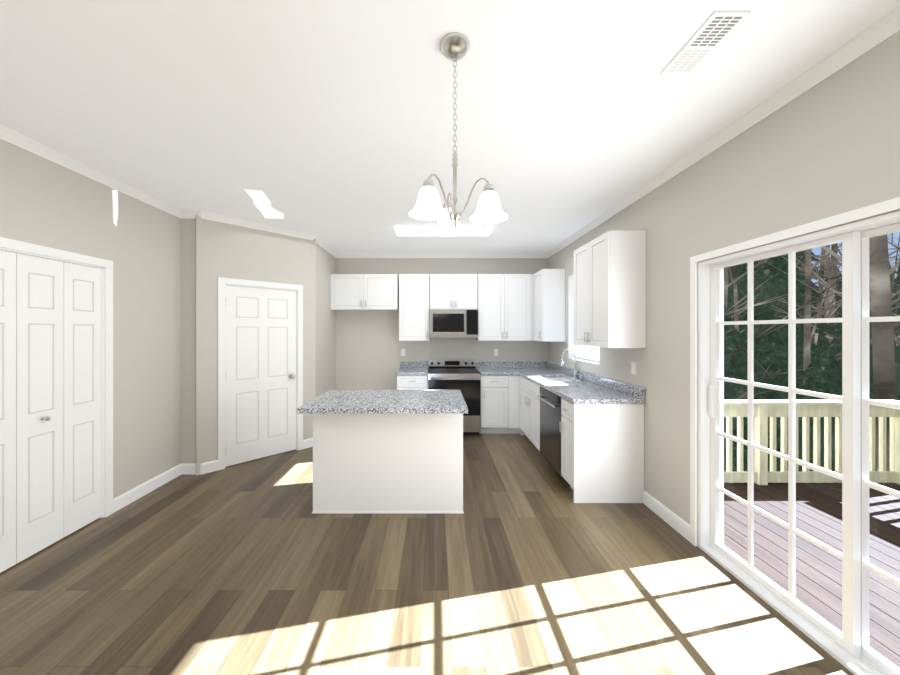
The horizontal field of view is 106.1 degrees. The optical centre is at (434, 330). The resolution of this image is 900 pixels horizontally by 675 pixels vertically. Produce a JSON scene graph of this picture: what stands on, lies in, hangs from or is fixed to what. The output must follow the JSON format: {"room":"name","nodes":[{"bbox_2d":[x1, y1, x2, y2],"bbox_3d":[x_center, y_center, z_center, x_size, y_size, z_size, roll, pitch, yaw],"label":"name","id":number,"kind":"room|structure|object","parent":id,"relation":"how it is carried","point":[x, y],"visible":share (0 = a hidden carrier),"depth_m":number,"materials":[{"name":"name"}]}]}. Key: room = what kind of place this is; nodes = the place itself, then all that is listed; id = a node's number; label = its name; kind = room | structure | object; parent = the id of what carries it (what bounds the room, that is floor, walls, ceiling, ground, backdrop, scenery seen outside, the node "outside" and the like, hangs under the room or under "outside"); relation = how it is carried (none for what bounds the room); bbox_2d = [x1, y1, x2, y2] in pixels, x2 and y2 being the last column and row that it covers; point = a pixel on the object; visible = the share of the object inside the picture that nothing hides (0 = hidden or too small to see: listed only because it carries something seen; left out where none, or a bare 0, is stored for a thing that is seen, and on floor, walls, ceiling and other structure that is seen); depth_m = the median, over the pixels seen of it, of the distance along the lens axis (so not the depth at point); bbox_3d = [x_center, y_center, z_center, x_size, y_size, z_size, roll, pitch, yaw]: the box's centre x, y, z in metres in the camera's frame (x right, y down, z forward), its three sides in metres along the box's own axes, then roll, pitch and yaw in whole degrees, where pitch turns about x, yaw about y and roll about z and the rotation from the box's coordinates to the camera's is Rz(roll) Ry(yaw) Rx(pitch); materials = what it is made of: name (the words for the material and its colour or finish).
{"room":"kitchen","nodes":[
{"label":"kitchen","id":0,"kind":"room"},
{"bbox_2d":[0,139,180,498],"bbox_3d":[-2.770,0.130,1.056,0.140,2.780,5.312,0,0,0],"label":"wall","id":1,"kind":"structure","parent":0,"point":[46,202],"depth_m":2.98,"materials":[{"name":"grey paint"}]},
{"bbox_2d":[0,250,100,572],"bbox_3d":[-2.700,0.501,2.188,0.080,2.013,1.113,0,0,0],"label":"closet bifold doors","id":2,"kind":"structure","parent":1,"relation":"in","point":[50,401],"depth_m":2.36,"materials":[{"name":"white paint"}]},
{"bbox_2d":[0,237,112,517],"bbox_3d":[-2.717,0.469,2.188,0.066,2.102,1.261,0,0,0],"label":"trim","id":3,"kind":"structure","parent":1,"relation":"attached to","point":[35,250],"depth_m":2.76,"materials":[{"name":"white paint"}]},
{"bbox_2d":[0,124,183,218],"bbox_3d":[-2.674,-1.226,0.996,0.052,0.065,5.192,0,0,0],"label":"crown molding","id":4,"kind":"structure","parent":1,"relation":"attached to","point":[6,134],"depth_m":2.54,"materials":[{"name":"white paint"}]},
{"bbox_2d":[113,463,183,512],"bbox_3d":[-2.693,1.464,3.205,0.014,0.112,0.773,0,0,0],"label":"baseboard","id":5,"kind":"structure","parent":1,"relation":"attached to","point":[130,496],"depth_m":3.15,"materials":[{"name":"white paint"}]},
{"bbox_2d":[181,219,194,462],"bbox_3d":[-2.588,0.130,3.652,0.224,2.780,0.120,0,0,0],"label":"wall","id":6,"kind":"structure","parent":0,"point":[187,340],"depth_m":3.59,"materials":[{"name":"grey paint"}]},
{"bbox_2d":[195,214,314,474],"bbox_3d":[-2.091,0.130,4.062,0.120,2.780,1.310,0,0,45],"label":"wall","id":7,"kind":"structure","parent":0,"point":[224,250],"depth_m":3.75,"materials":[{"name":"grey paint"}]},
{"bbox_2d":[184,211,307,238],"bbox_3d":[-2.145,-1.226,3.994,0.990,0.065,0.908,0,0,0],"label":"crown molding","id":8,"kind":"structure","parent":7,"relation":"attached to","point":[187,214],"depth_m":3.84,"materials":[{"name":"white paint"}]},
{"bbox_2d":[218,277,302,469],"bbox_3d":[-2.079,0.467,4.063,0.136,2.107,0.940,0,0,45],"label":"door frame","id":9,"kind":"structure","parent":7,"relation":"attached to","point":[224,282],"depth_m":3.77,"materials":[{"name":"white paint"}]},
{"bbox_2d":[226,285,295,465],"bbox_3d":[-2.050,0.499,4.040,0.606,2.018,0.595,0,0,0],"label":"interior door","id":10,"kind":"structure","parent":7,"relation":"in","point":[260,372],"depth_m":4.00,"materials":[{"name":"white paint"}]},
{"bbox_2d":[306,438,312,447],"bbox_3d":[-1.628,1.464,4.944,0.044,0.112,1.191,0,0,0],"label":"baseboard","id":11,"kind":"structure","parent":7,"relation":"attached to","point":[309,442],"depth_m":4.41,"materials":[{"name":"white paint"}]},
{"bbox_2d":[315,243,335,397],"bbox_3d":[-1.680,0.130,5.054,0.120,2.780,1.212,0,0,0],"label":"wall","id":12,"kind":"structure","parent":0,"point":[325,338],"depth_m":4.96,"materials":[{"name":"grey paint"}]},
{"bbox_2d":[308,234,339,257],"bbox_3d":[-1.594,-1.226,4.953,0.052,0.065,1.054,0,0,0],"label":"crown molding","id":13,"kind":"structure","parent":12,"relation":"attached to","point":[318,241],"depth_m":4.83,"materials":[{"name":"white paint"}]},
{"bbox_2d":[0,433,853,674],"bbox_3d":[-0.490,1.570,1.970,5.020,0.100,7.740,0,0,0],"label":"floor","id":14,"kind":"structure","parent":0,"point":[524,564],"depth_m":1.98,"materials":[{"name":"brown wood"}]},
{"bbox_2d":[312,414,463,513],"bbox_3d":[-0.393,1.081,3.144,1.266,0.879,0.660,0,0,0],"label":"kitchen island","id":15,"kind":"object","parent":14,"relation":"on","point":[387,451],"depth_m":2.82,"materials":[{"name":"white paint"}]},
{"bbox_2d":[297,390,467,413],"bbox_3d":[-0.407,0.620,3.038,1.326,0.040,0.835,0,0,0],"label":"island countertop","id":16,"kind":"structure","parent":15,"relation":"on","point":[333,401],"depth_m":2.84,"materials":[{"name":"grey stone"}]},
{"bbox_2d":[397,377,427,389],"bbox_3d":[-0.331,1.080,5.228,0.448,0.880,0.616,0,0,0],"label":"base cabinet","id":17,"kind":"object","parent":14,"relation":"on","point":[403,383],"depth_m":4.92,"materials":[{"name":"white paint"}]},
{"bbox_2d":[396,369,427,376],"bbox_3d":[-0.338,0.620,5.221,0.464,0.040,0.631,0,0,0],"label":"countertop","id":18,"kind":"structure","parent":17,"relation":"on","point":[401,372],"depth_m":4.92,"materials":[{"name":"grey stone"}]},
{"bbox_2d":[428,360,480,434],"bbox_3d":[0.278,0.995,5.170,0.762,1.050,0.717,0,0,0],"label":"range","id":19,"kind":"object","parent":14,"relation":"on","point":[463,377],"visible":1,"depth_m":4.88,"materials":[{"name":"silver metal"}]},
{"bbox_2d":[479,377,519,433],"bbox_3d":[0.956,1.080,5.228,0.585,0.880,0.616,0,0,0],"label":"base cabinet","id":20,"kind":"object","parent":14,"relation":"on","point":[499,396],"depth_m":4.92,"materials":[{"name":"white paint"}]},
{"bbox_2d":[477,369,519,376],"bbox_3d":[0.939,0.620,5.221,0.553,0.040,0.631,0,0,0],"label":"countertop","id":21,"kind":"structure","parent":20,"relation":"on","point":[484,372],"depth_m":4.92,"materials":[{"name":"grey stone"}]},
{"bbox_2d":[520,377,555,450],"bbox_3d":[1.538,1.080,4.427,0.616,0.880,0.946,0,0,0],"label":"base cabinet","id":22,"kind":"object","parent":14,"relation":"on","point":[529,401],"depth_m":4.37,"materials":[{"name":"white paint"}]},
{"bbox_2d":[537,386,569,485],"bbox_3d":[1.510,1.082,3.625,0.671,0.876,0.650,0,0,0],"label":"dishwasher","id":23,"kind":"object","parent":14,"relation":"on","point":[550,432],"visible":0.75,"depth_m":3.55,"materials":[{"name":"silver metal"}]},
{"bbox_2d":[560,397,644,502],"bbox_3d":[1.538,1.080,3.141,0.616,0.880,0.310,0,0,0],"label":"base cabinet","id":24,"kind":"object","parent":14,"relation":"on","point":[602,437],"depth_m":2.99,"materials":[{"name":"white paint"}]},
{"bbox_2d":[516,369,643,404],"bbox_3d":[1.530,0.620,4.251,0.631,0.040,2.570,0,0,0],"label":"countertop","id":25,"kind":"structure","parent":24,"relation":"on","point":[579,392],"depth_m":3.41,"materials":[{"name":"grey stone"}]},
{"bbox_2d":[548,377,571,380],"bbox_3d":[1.580,0.736,4.340,0.380,0.216,0.660,0,0,0],"label":"sink","id":26,"kind":"object","parent":25,"relation":"in","point":[549,378],"depth_m":4.46,"materials":[{"name":"silver metal"}]},
{"bbox_2d":[560,349,583,380],"bbox_3d":[1.722,0.412,4.257,0.212,0.375,0.202,0,0,0],"label":"faucet","id":27,"kind":"object","parent":25,"relation":"on","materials":[{"name":"silver metal"}]},
{"bbox_2d":[336,258,547,389],"bbox_3d":[0.140,0.130,5.600,3.760,2.780,0.120,0,0,0],"label":"wall","id":28,"kind":"structure","parent":0,"point":[369,345],"depth_m":5.54,"materials":[{"name":"grey paint"}]},
{"bbox_2d":[330,274,397,310],"bbox_3d":[-1.098,-0.605,5.373,1.036,0.550,0.326,0,0,0],"label":"upper cabinet","id":29,"kind":"object","parent":28,"relation":"attached to","point":[348,292],"depth_m":5.22,"materials":[{"name":"white paint"}]},
{"bbox_2d":[398,274,433,340],"bbox_3d":[-0.290,-0.365,5.373,0.535,1.030,0.326,0,0,0],"label":"upper cabinet","id":30,"kind":"object","parent":28,"relation":"attached to","point":[415,291],"depth_m":5.22,"materials":[{"name":"white paint"}]},
{"bbox_2d":[340,253,543,257],"bbox_3d":[0.075,-1.226,5.514,3.390,0.065,0.052,0,0,0],"label":"crown molding","id":31,"kind":"structure","parent":28,"relation":"attached to","point":[342,255],"depth_m":5.51,"materials":[{"name":"white paint"}]},
{"bbox_2d":[434,274,477,309],"bbox_3d":[0.289,-0.605,5.373,0.738,0.550,0.326,0,0,0],"label":"upper cabinet","id":32,"kind":"object","parent":28,"relation":"attached to","point":[451,291],"depth_m":5.22,"materials":[{"name":"white paint"}]},
{"bbox_2d":[429,310,477,337],"bbox_3d":[0.284,-0.113,5.316,0.737,0.426,0.439,0,0,0],"label":"microwave","id":33,"kind":"object","parent":32,"relation":"attached to","point":[453,323],"visible":1,"depth_m":5.14,"materials":[{"name":"silver metal"}]},
{"bbox_2d":[400,362,547,368],"bbox_3d":[0.638,0.550,5.526,2.416,0.100,0.020,0,0,0],"label":"backsplash","id":34,"kind":"structure","parent":28,"relation":"attached to","point":[403,365],"depth_m":5.52,"materials":[{"name":"grey stone"}]},
{"bbox_2d":[476,274,529,340],"bbox_3d":[1.037,-0.365,5.373,0.875,1.030,0.326,0,0,0],"label":"upper cabinet","id":35,"kind":"object","parent":28,"relation":"attached to","point":[503,299],"depth_m":5.22,"materials":[{"name":"white paint"}]},
{"bbox_2d":[530,274,533,340],"bbox_3d":[1.631,-0.365,5.373,0.429,1.030,0.326,0,0,0],"label":"upper cabinet","id":36,"kind":"object","parent":28,"relation":"attached to","point":[531,275],"depth_m":5.23,"materials":[{"name":"white paint"}]},
{"bbox_2d":[0,0,899,252],"bbox_3d":[-0.425,-1.310,1.970,5.150,0.100,7.740,0,0,0],"label":"ceiling","id":37,"kind":"structure","parent":0,"point":[330,123],"depth_m":1.82,"materials":[{"name":"white paint"}]},
{"bbox_2d":[112,189,283,226],"bbox_3d":[-2.124,-1.069,3.312,1.148,0.378,0.975,0,0,0],"label":"light patch","id":38,"kind":"object","parent":37,"relation":"attached to","point":[262,202],"depth_m":3.26,"materials":[{"name":"white"}]},
{"bbox_2d":[409,32,507,235],"bbox_3d":[0.101,-0.846,1.515,0.420,0.827,0.408,0,0,0],"label":"chandelier","id":39,"kind":"object","parent":37,"relation":"hanging from","point":[428,205],"visible":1,"depth_m":1.45,"materials":[{"name":"white glass"}]},
{"bbox_2d":[660,11,750,74],"bbox_3d":[1.173,-1.253,1.490,0.145,0.012,0.320,0,0,0],"label":"ceiling vent","id":40,"kind":"object","parent":37,"relation":"in","point":[716,29],"visible":1,"depth_m":1.46,"materials":[{"name":"white plastic"}]},
{"bbox_2d":[548,31,899,545],"bbox_3d":[1.935,0.130,1.970,0.170,2.780,7.380,0,0,0],"label":"wall","id":41,"kind":"structure","parent":0,"point":[829,146],"depth_m":2.12,"materials":[{"name":"grey paint"}]},
{"bbox_2d":[534,269,564,341],"bbox_3d":[1.683,-0.365,4.998,0.326,1.030,0.416,0,0,0],"label":"upper cabinet","id":42,"kind":"object","parent":41,"relation":"attached to","point":[549,284],"depth_m":4.79,"materials":[{"name":"white paint"}]},
{"bbox_2d":[568,274,599,364],"bbox_3d":[1.926,-0.185,4.250,0.148,1.142,0.892,0,0,0],"label":"kitchen window","id":43,"kind":"structure","parent":41,"relation":"in","point":[575,348],"depth_m":4.69,"materials":[{"name":"white plastic"}]},
{"bbox_2d":[548,362,643,396],"bbox_3d":[1.836,0.550,4.240,0.020,0.100,2.548,0,0,0],"label":"backsplash","id":44,"kind":"structure","parent":41,"relation":"attached to","point":[636,391],"depth_m":3.58,"materials":[{"name":"grey stone"}]},
{"bbox_2d":[574,231,645,347],"bbox_3d":[1.683,-0.365,3.335,0.326,1.030,0.750,0,0,0],"label":"upper cabinet","id":45,"kind":"object","parent":41,"relation":"attached to","point":[609,289],"depth_m":2.96,"materials":[{"name":"white paint"}]},
{"bbox_2d":[631,362,635,374],"bbox_3d":[1.845,0.345,3.140,0.008,0.115,0.070,0,0,0],"label":"electrical outlet plate","id":46,"kind":"object","parent":41,"relation":"attached to","point":[633,367],"visible":1,"depth_m":3.13,"materials":[{"name":"white plastic"}]},
{"bbox_2d":[643,491,689,541],"bbox_3d":[1.843,1.464,2.705,0.014,0.112,0.550,0,0,0],"label":"baseboard","id":47,"kind":"structure","parent":41,"relation":"attached to","point":[678,524],"depth_m":2.67,"materials":[{"name":"white paint"}]},
{"bbox_2d":[544,6,899,257],"bbox_3d":[1.824,-1.226,1.970,0.052,0.065,7.140,0,0,0],"label":"crown molding","id":48,"kind":"structure","parent":41,"relation":"attached to","point":[883,29],"depth_m":1.82,"materials":[{"name":"white paint"}]},
{"bbox_2d":[690,197,899,545],"bbox_3d":[1.842,0.495,1.573,0.016,2.050,1.715,0,0,0],"label":"door frame","id":49,"kind":"structure","parent":41,"relation":"attached to","point":[890,205],"depth_m":2.38,"materials":[{"name":"white paint"}]},
{"bbox_2d":[698,210,899,674],"bbox_3d":[1.935,0.519,1.573,0.162,2.001,1.617,0,0,0],"label":"door","id":50,"kind":"structure","parent":41,"relation":"in","point":[850,649],"depth_m":1.75,"materials":[{"name":"white plastic"}]},
{"label":"outside","id":51,"kind":"structure","parent":0,"visible":0},
{"bbox_2d":[580,345,598,358],"bbox_3d":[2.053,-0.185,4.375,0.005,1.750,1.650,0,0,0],"label":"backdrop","id":52,"kind":"structure","parent":51,"point":[584,350],"depth_m":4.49,"materials":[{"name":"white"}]},
{"bbox_3d":[15.000,4.070,15.000,150.000,0.100,150.000,0,0,0],"label":"ground","id":53,"kind":"structure","parent":51,"visible":0},
{"bbox_2d":[724,483,899,667],"bbox_3d":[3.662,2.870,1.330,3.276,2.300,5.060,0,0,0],"label":"floor","id":54,"kind":"structure","parent":53,"relation":"on","point":[891,538],"depth_m":2.71,"materials":[{"name":"brown wood"}]},
{"bbox_2d":[724,400,899,484],"bbox_3d":[3.603,1.255,3.803,3.150,0.930,0.155,0,0,0],"label":"deck railing","id":55,"kind":"object","parent":54,"relation":"on","point":[880,476],"depth_m":3.71,"materials":[{"name":"beige wood"}]},
{"bbox_2d":[724,233,899,470],"bbox_3d":[19.948,-3.619,18.890,35.377,15.514,32.394,0,0,0],"label":"trees","id":56,"kind":"object","parent":53,"relation":"on","point":[772,374],"depth_m":7.25,"materials":[{"name":"green plant"}]}
]}

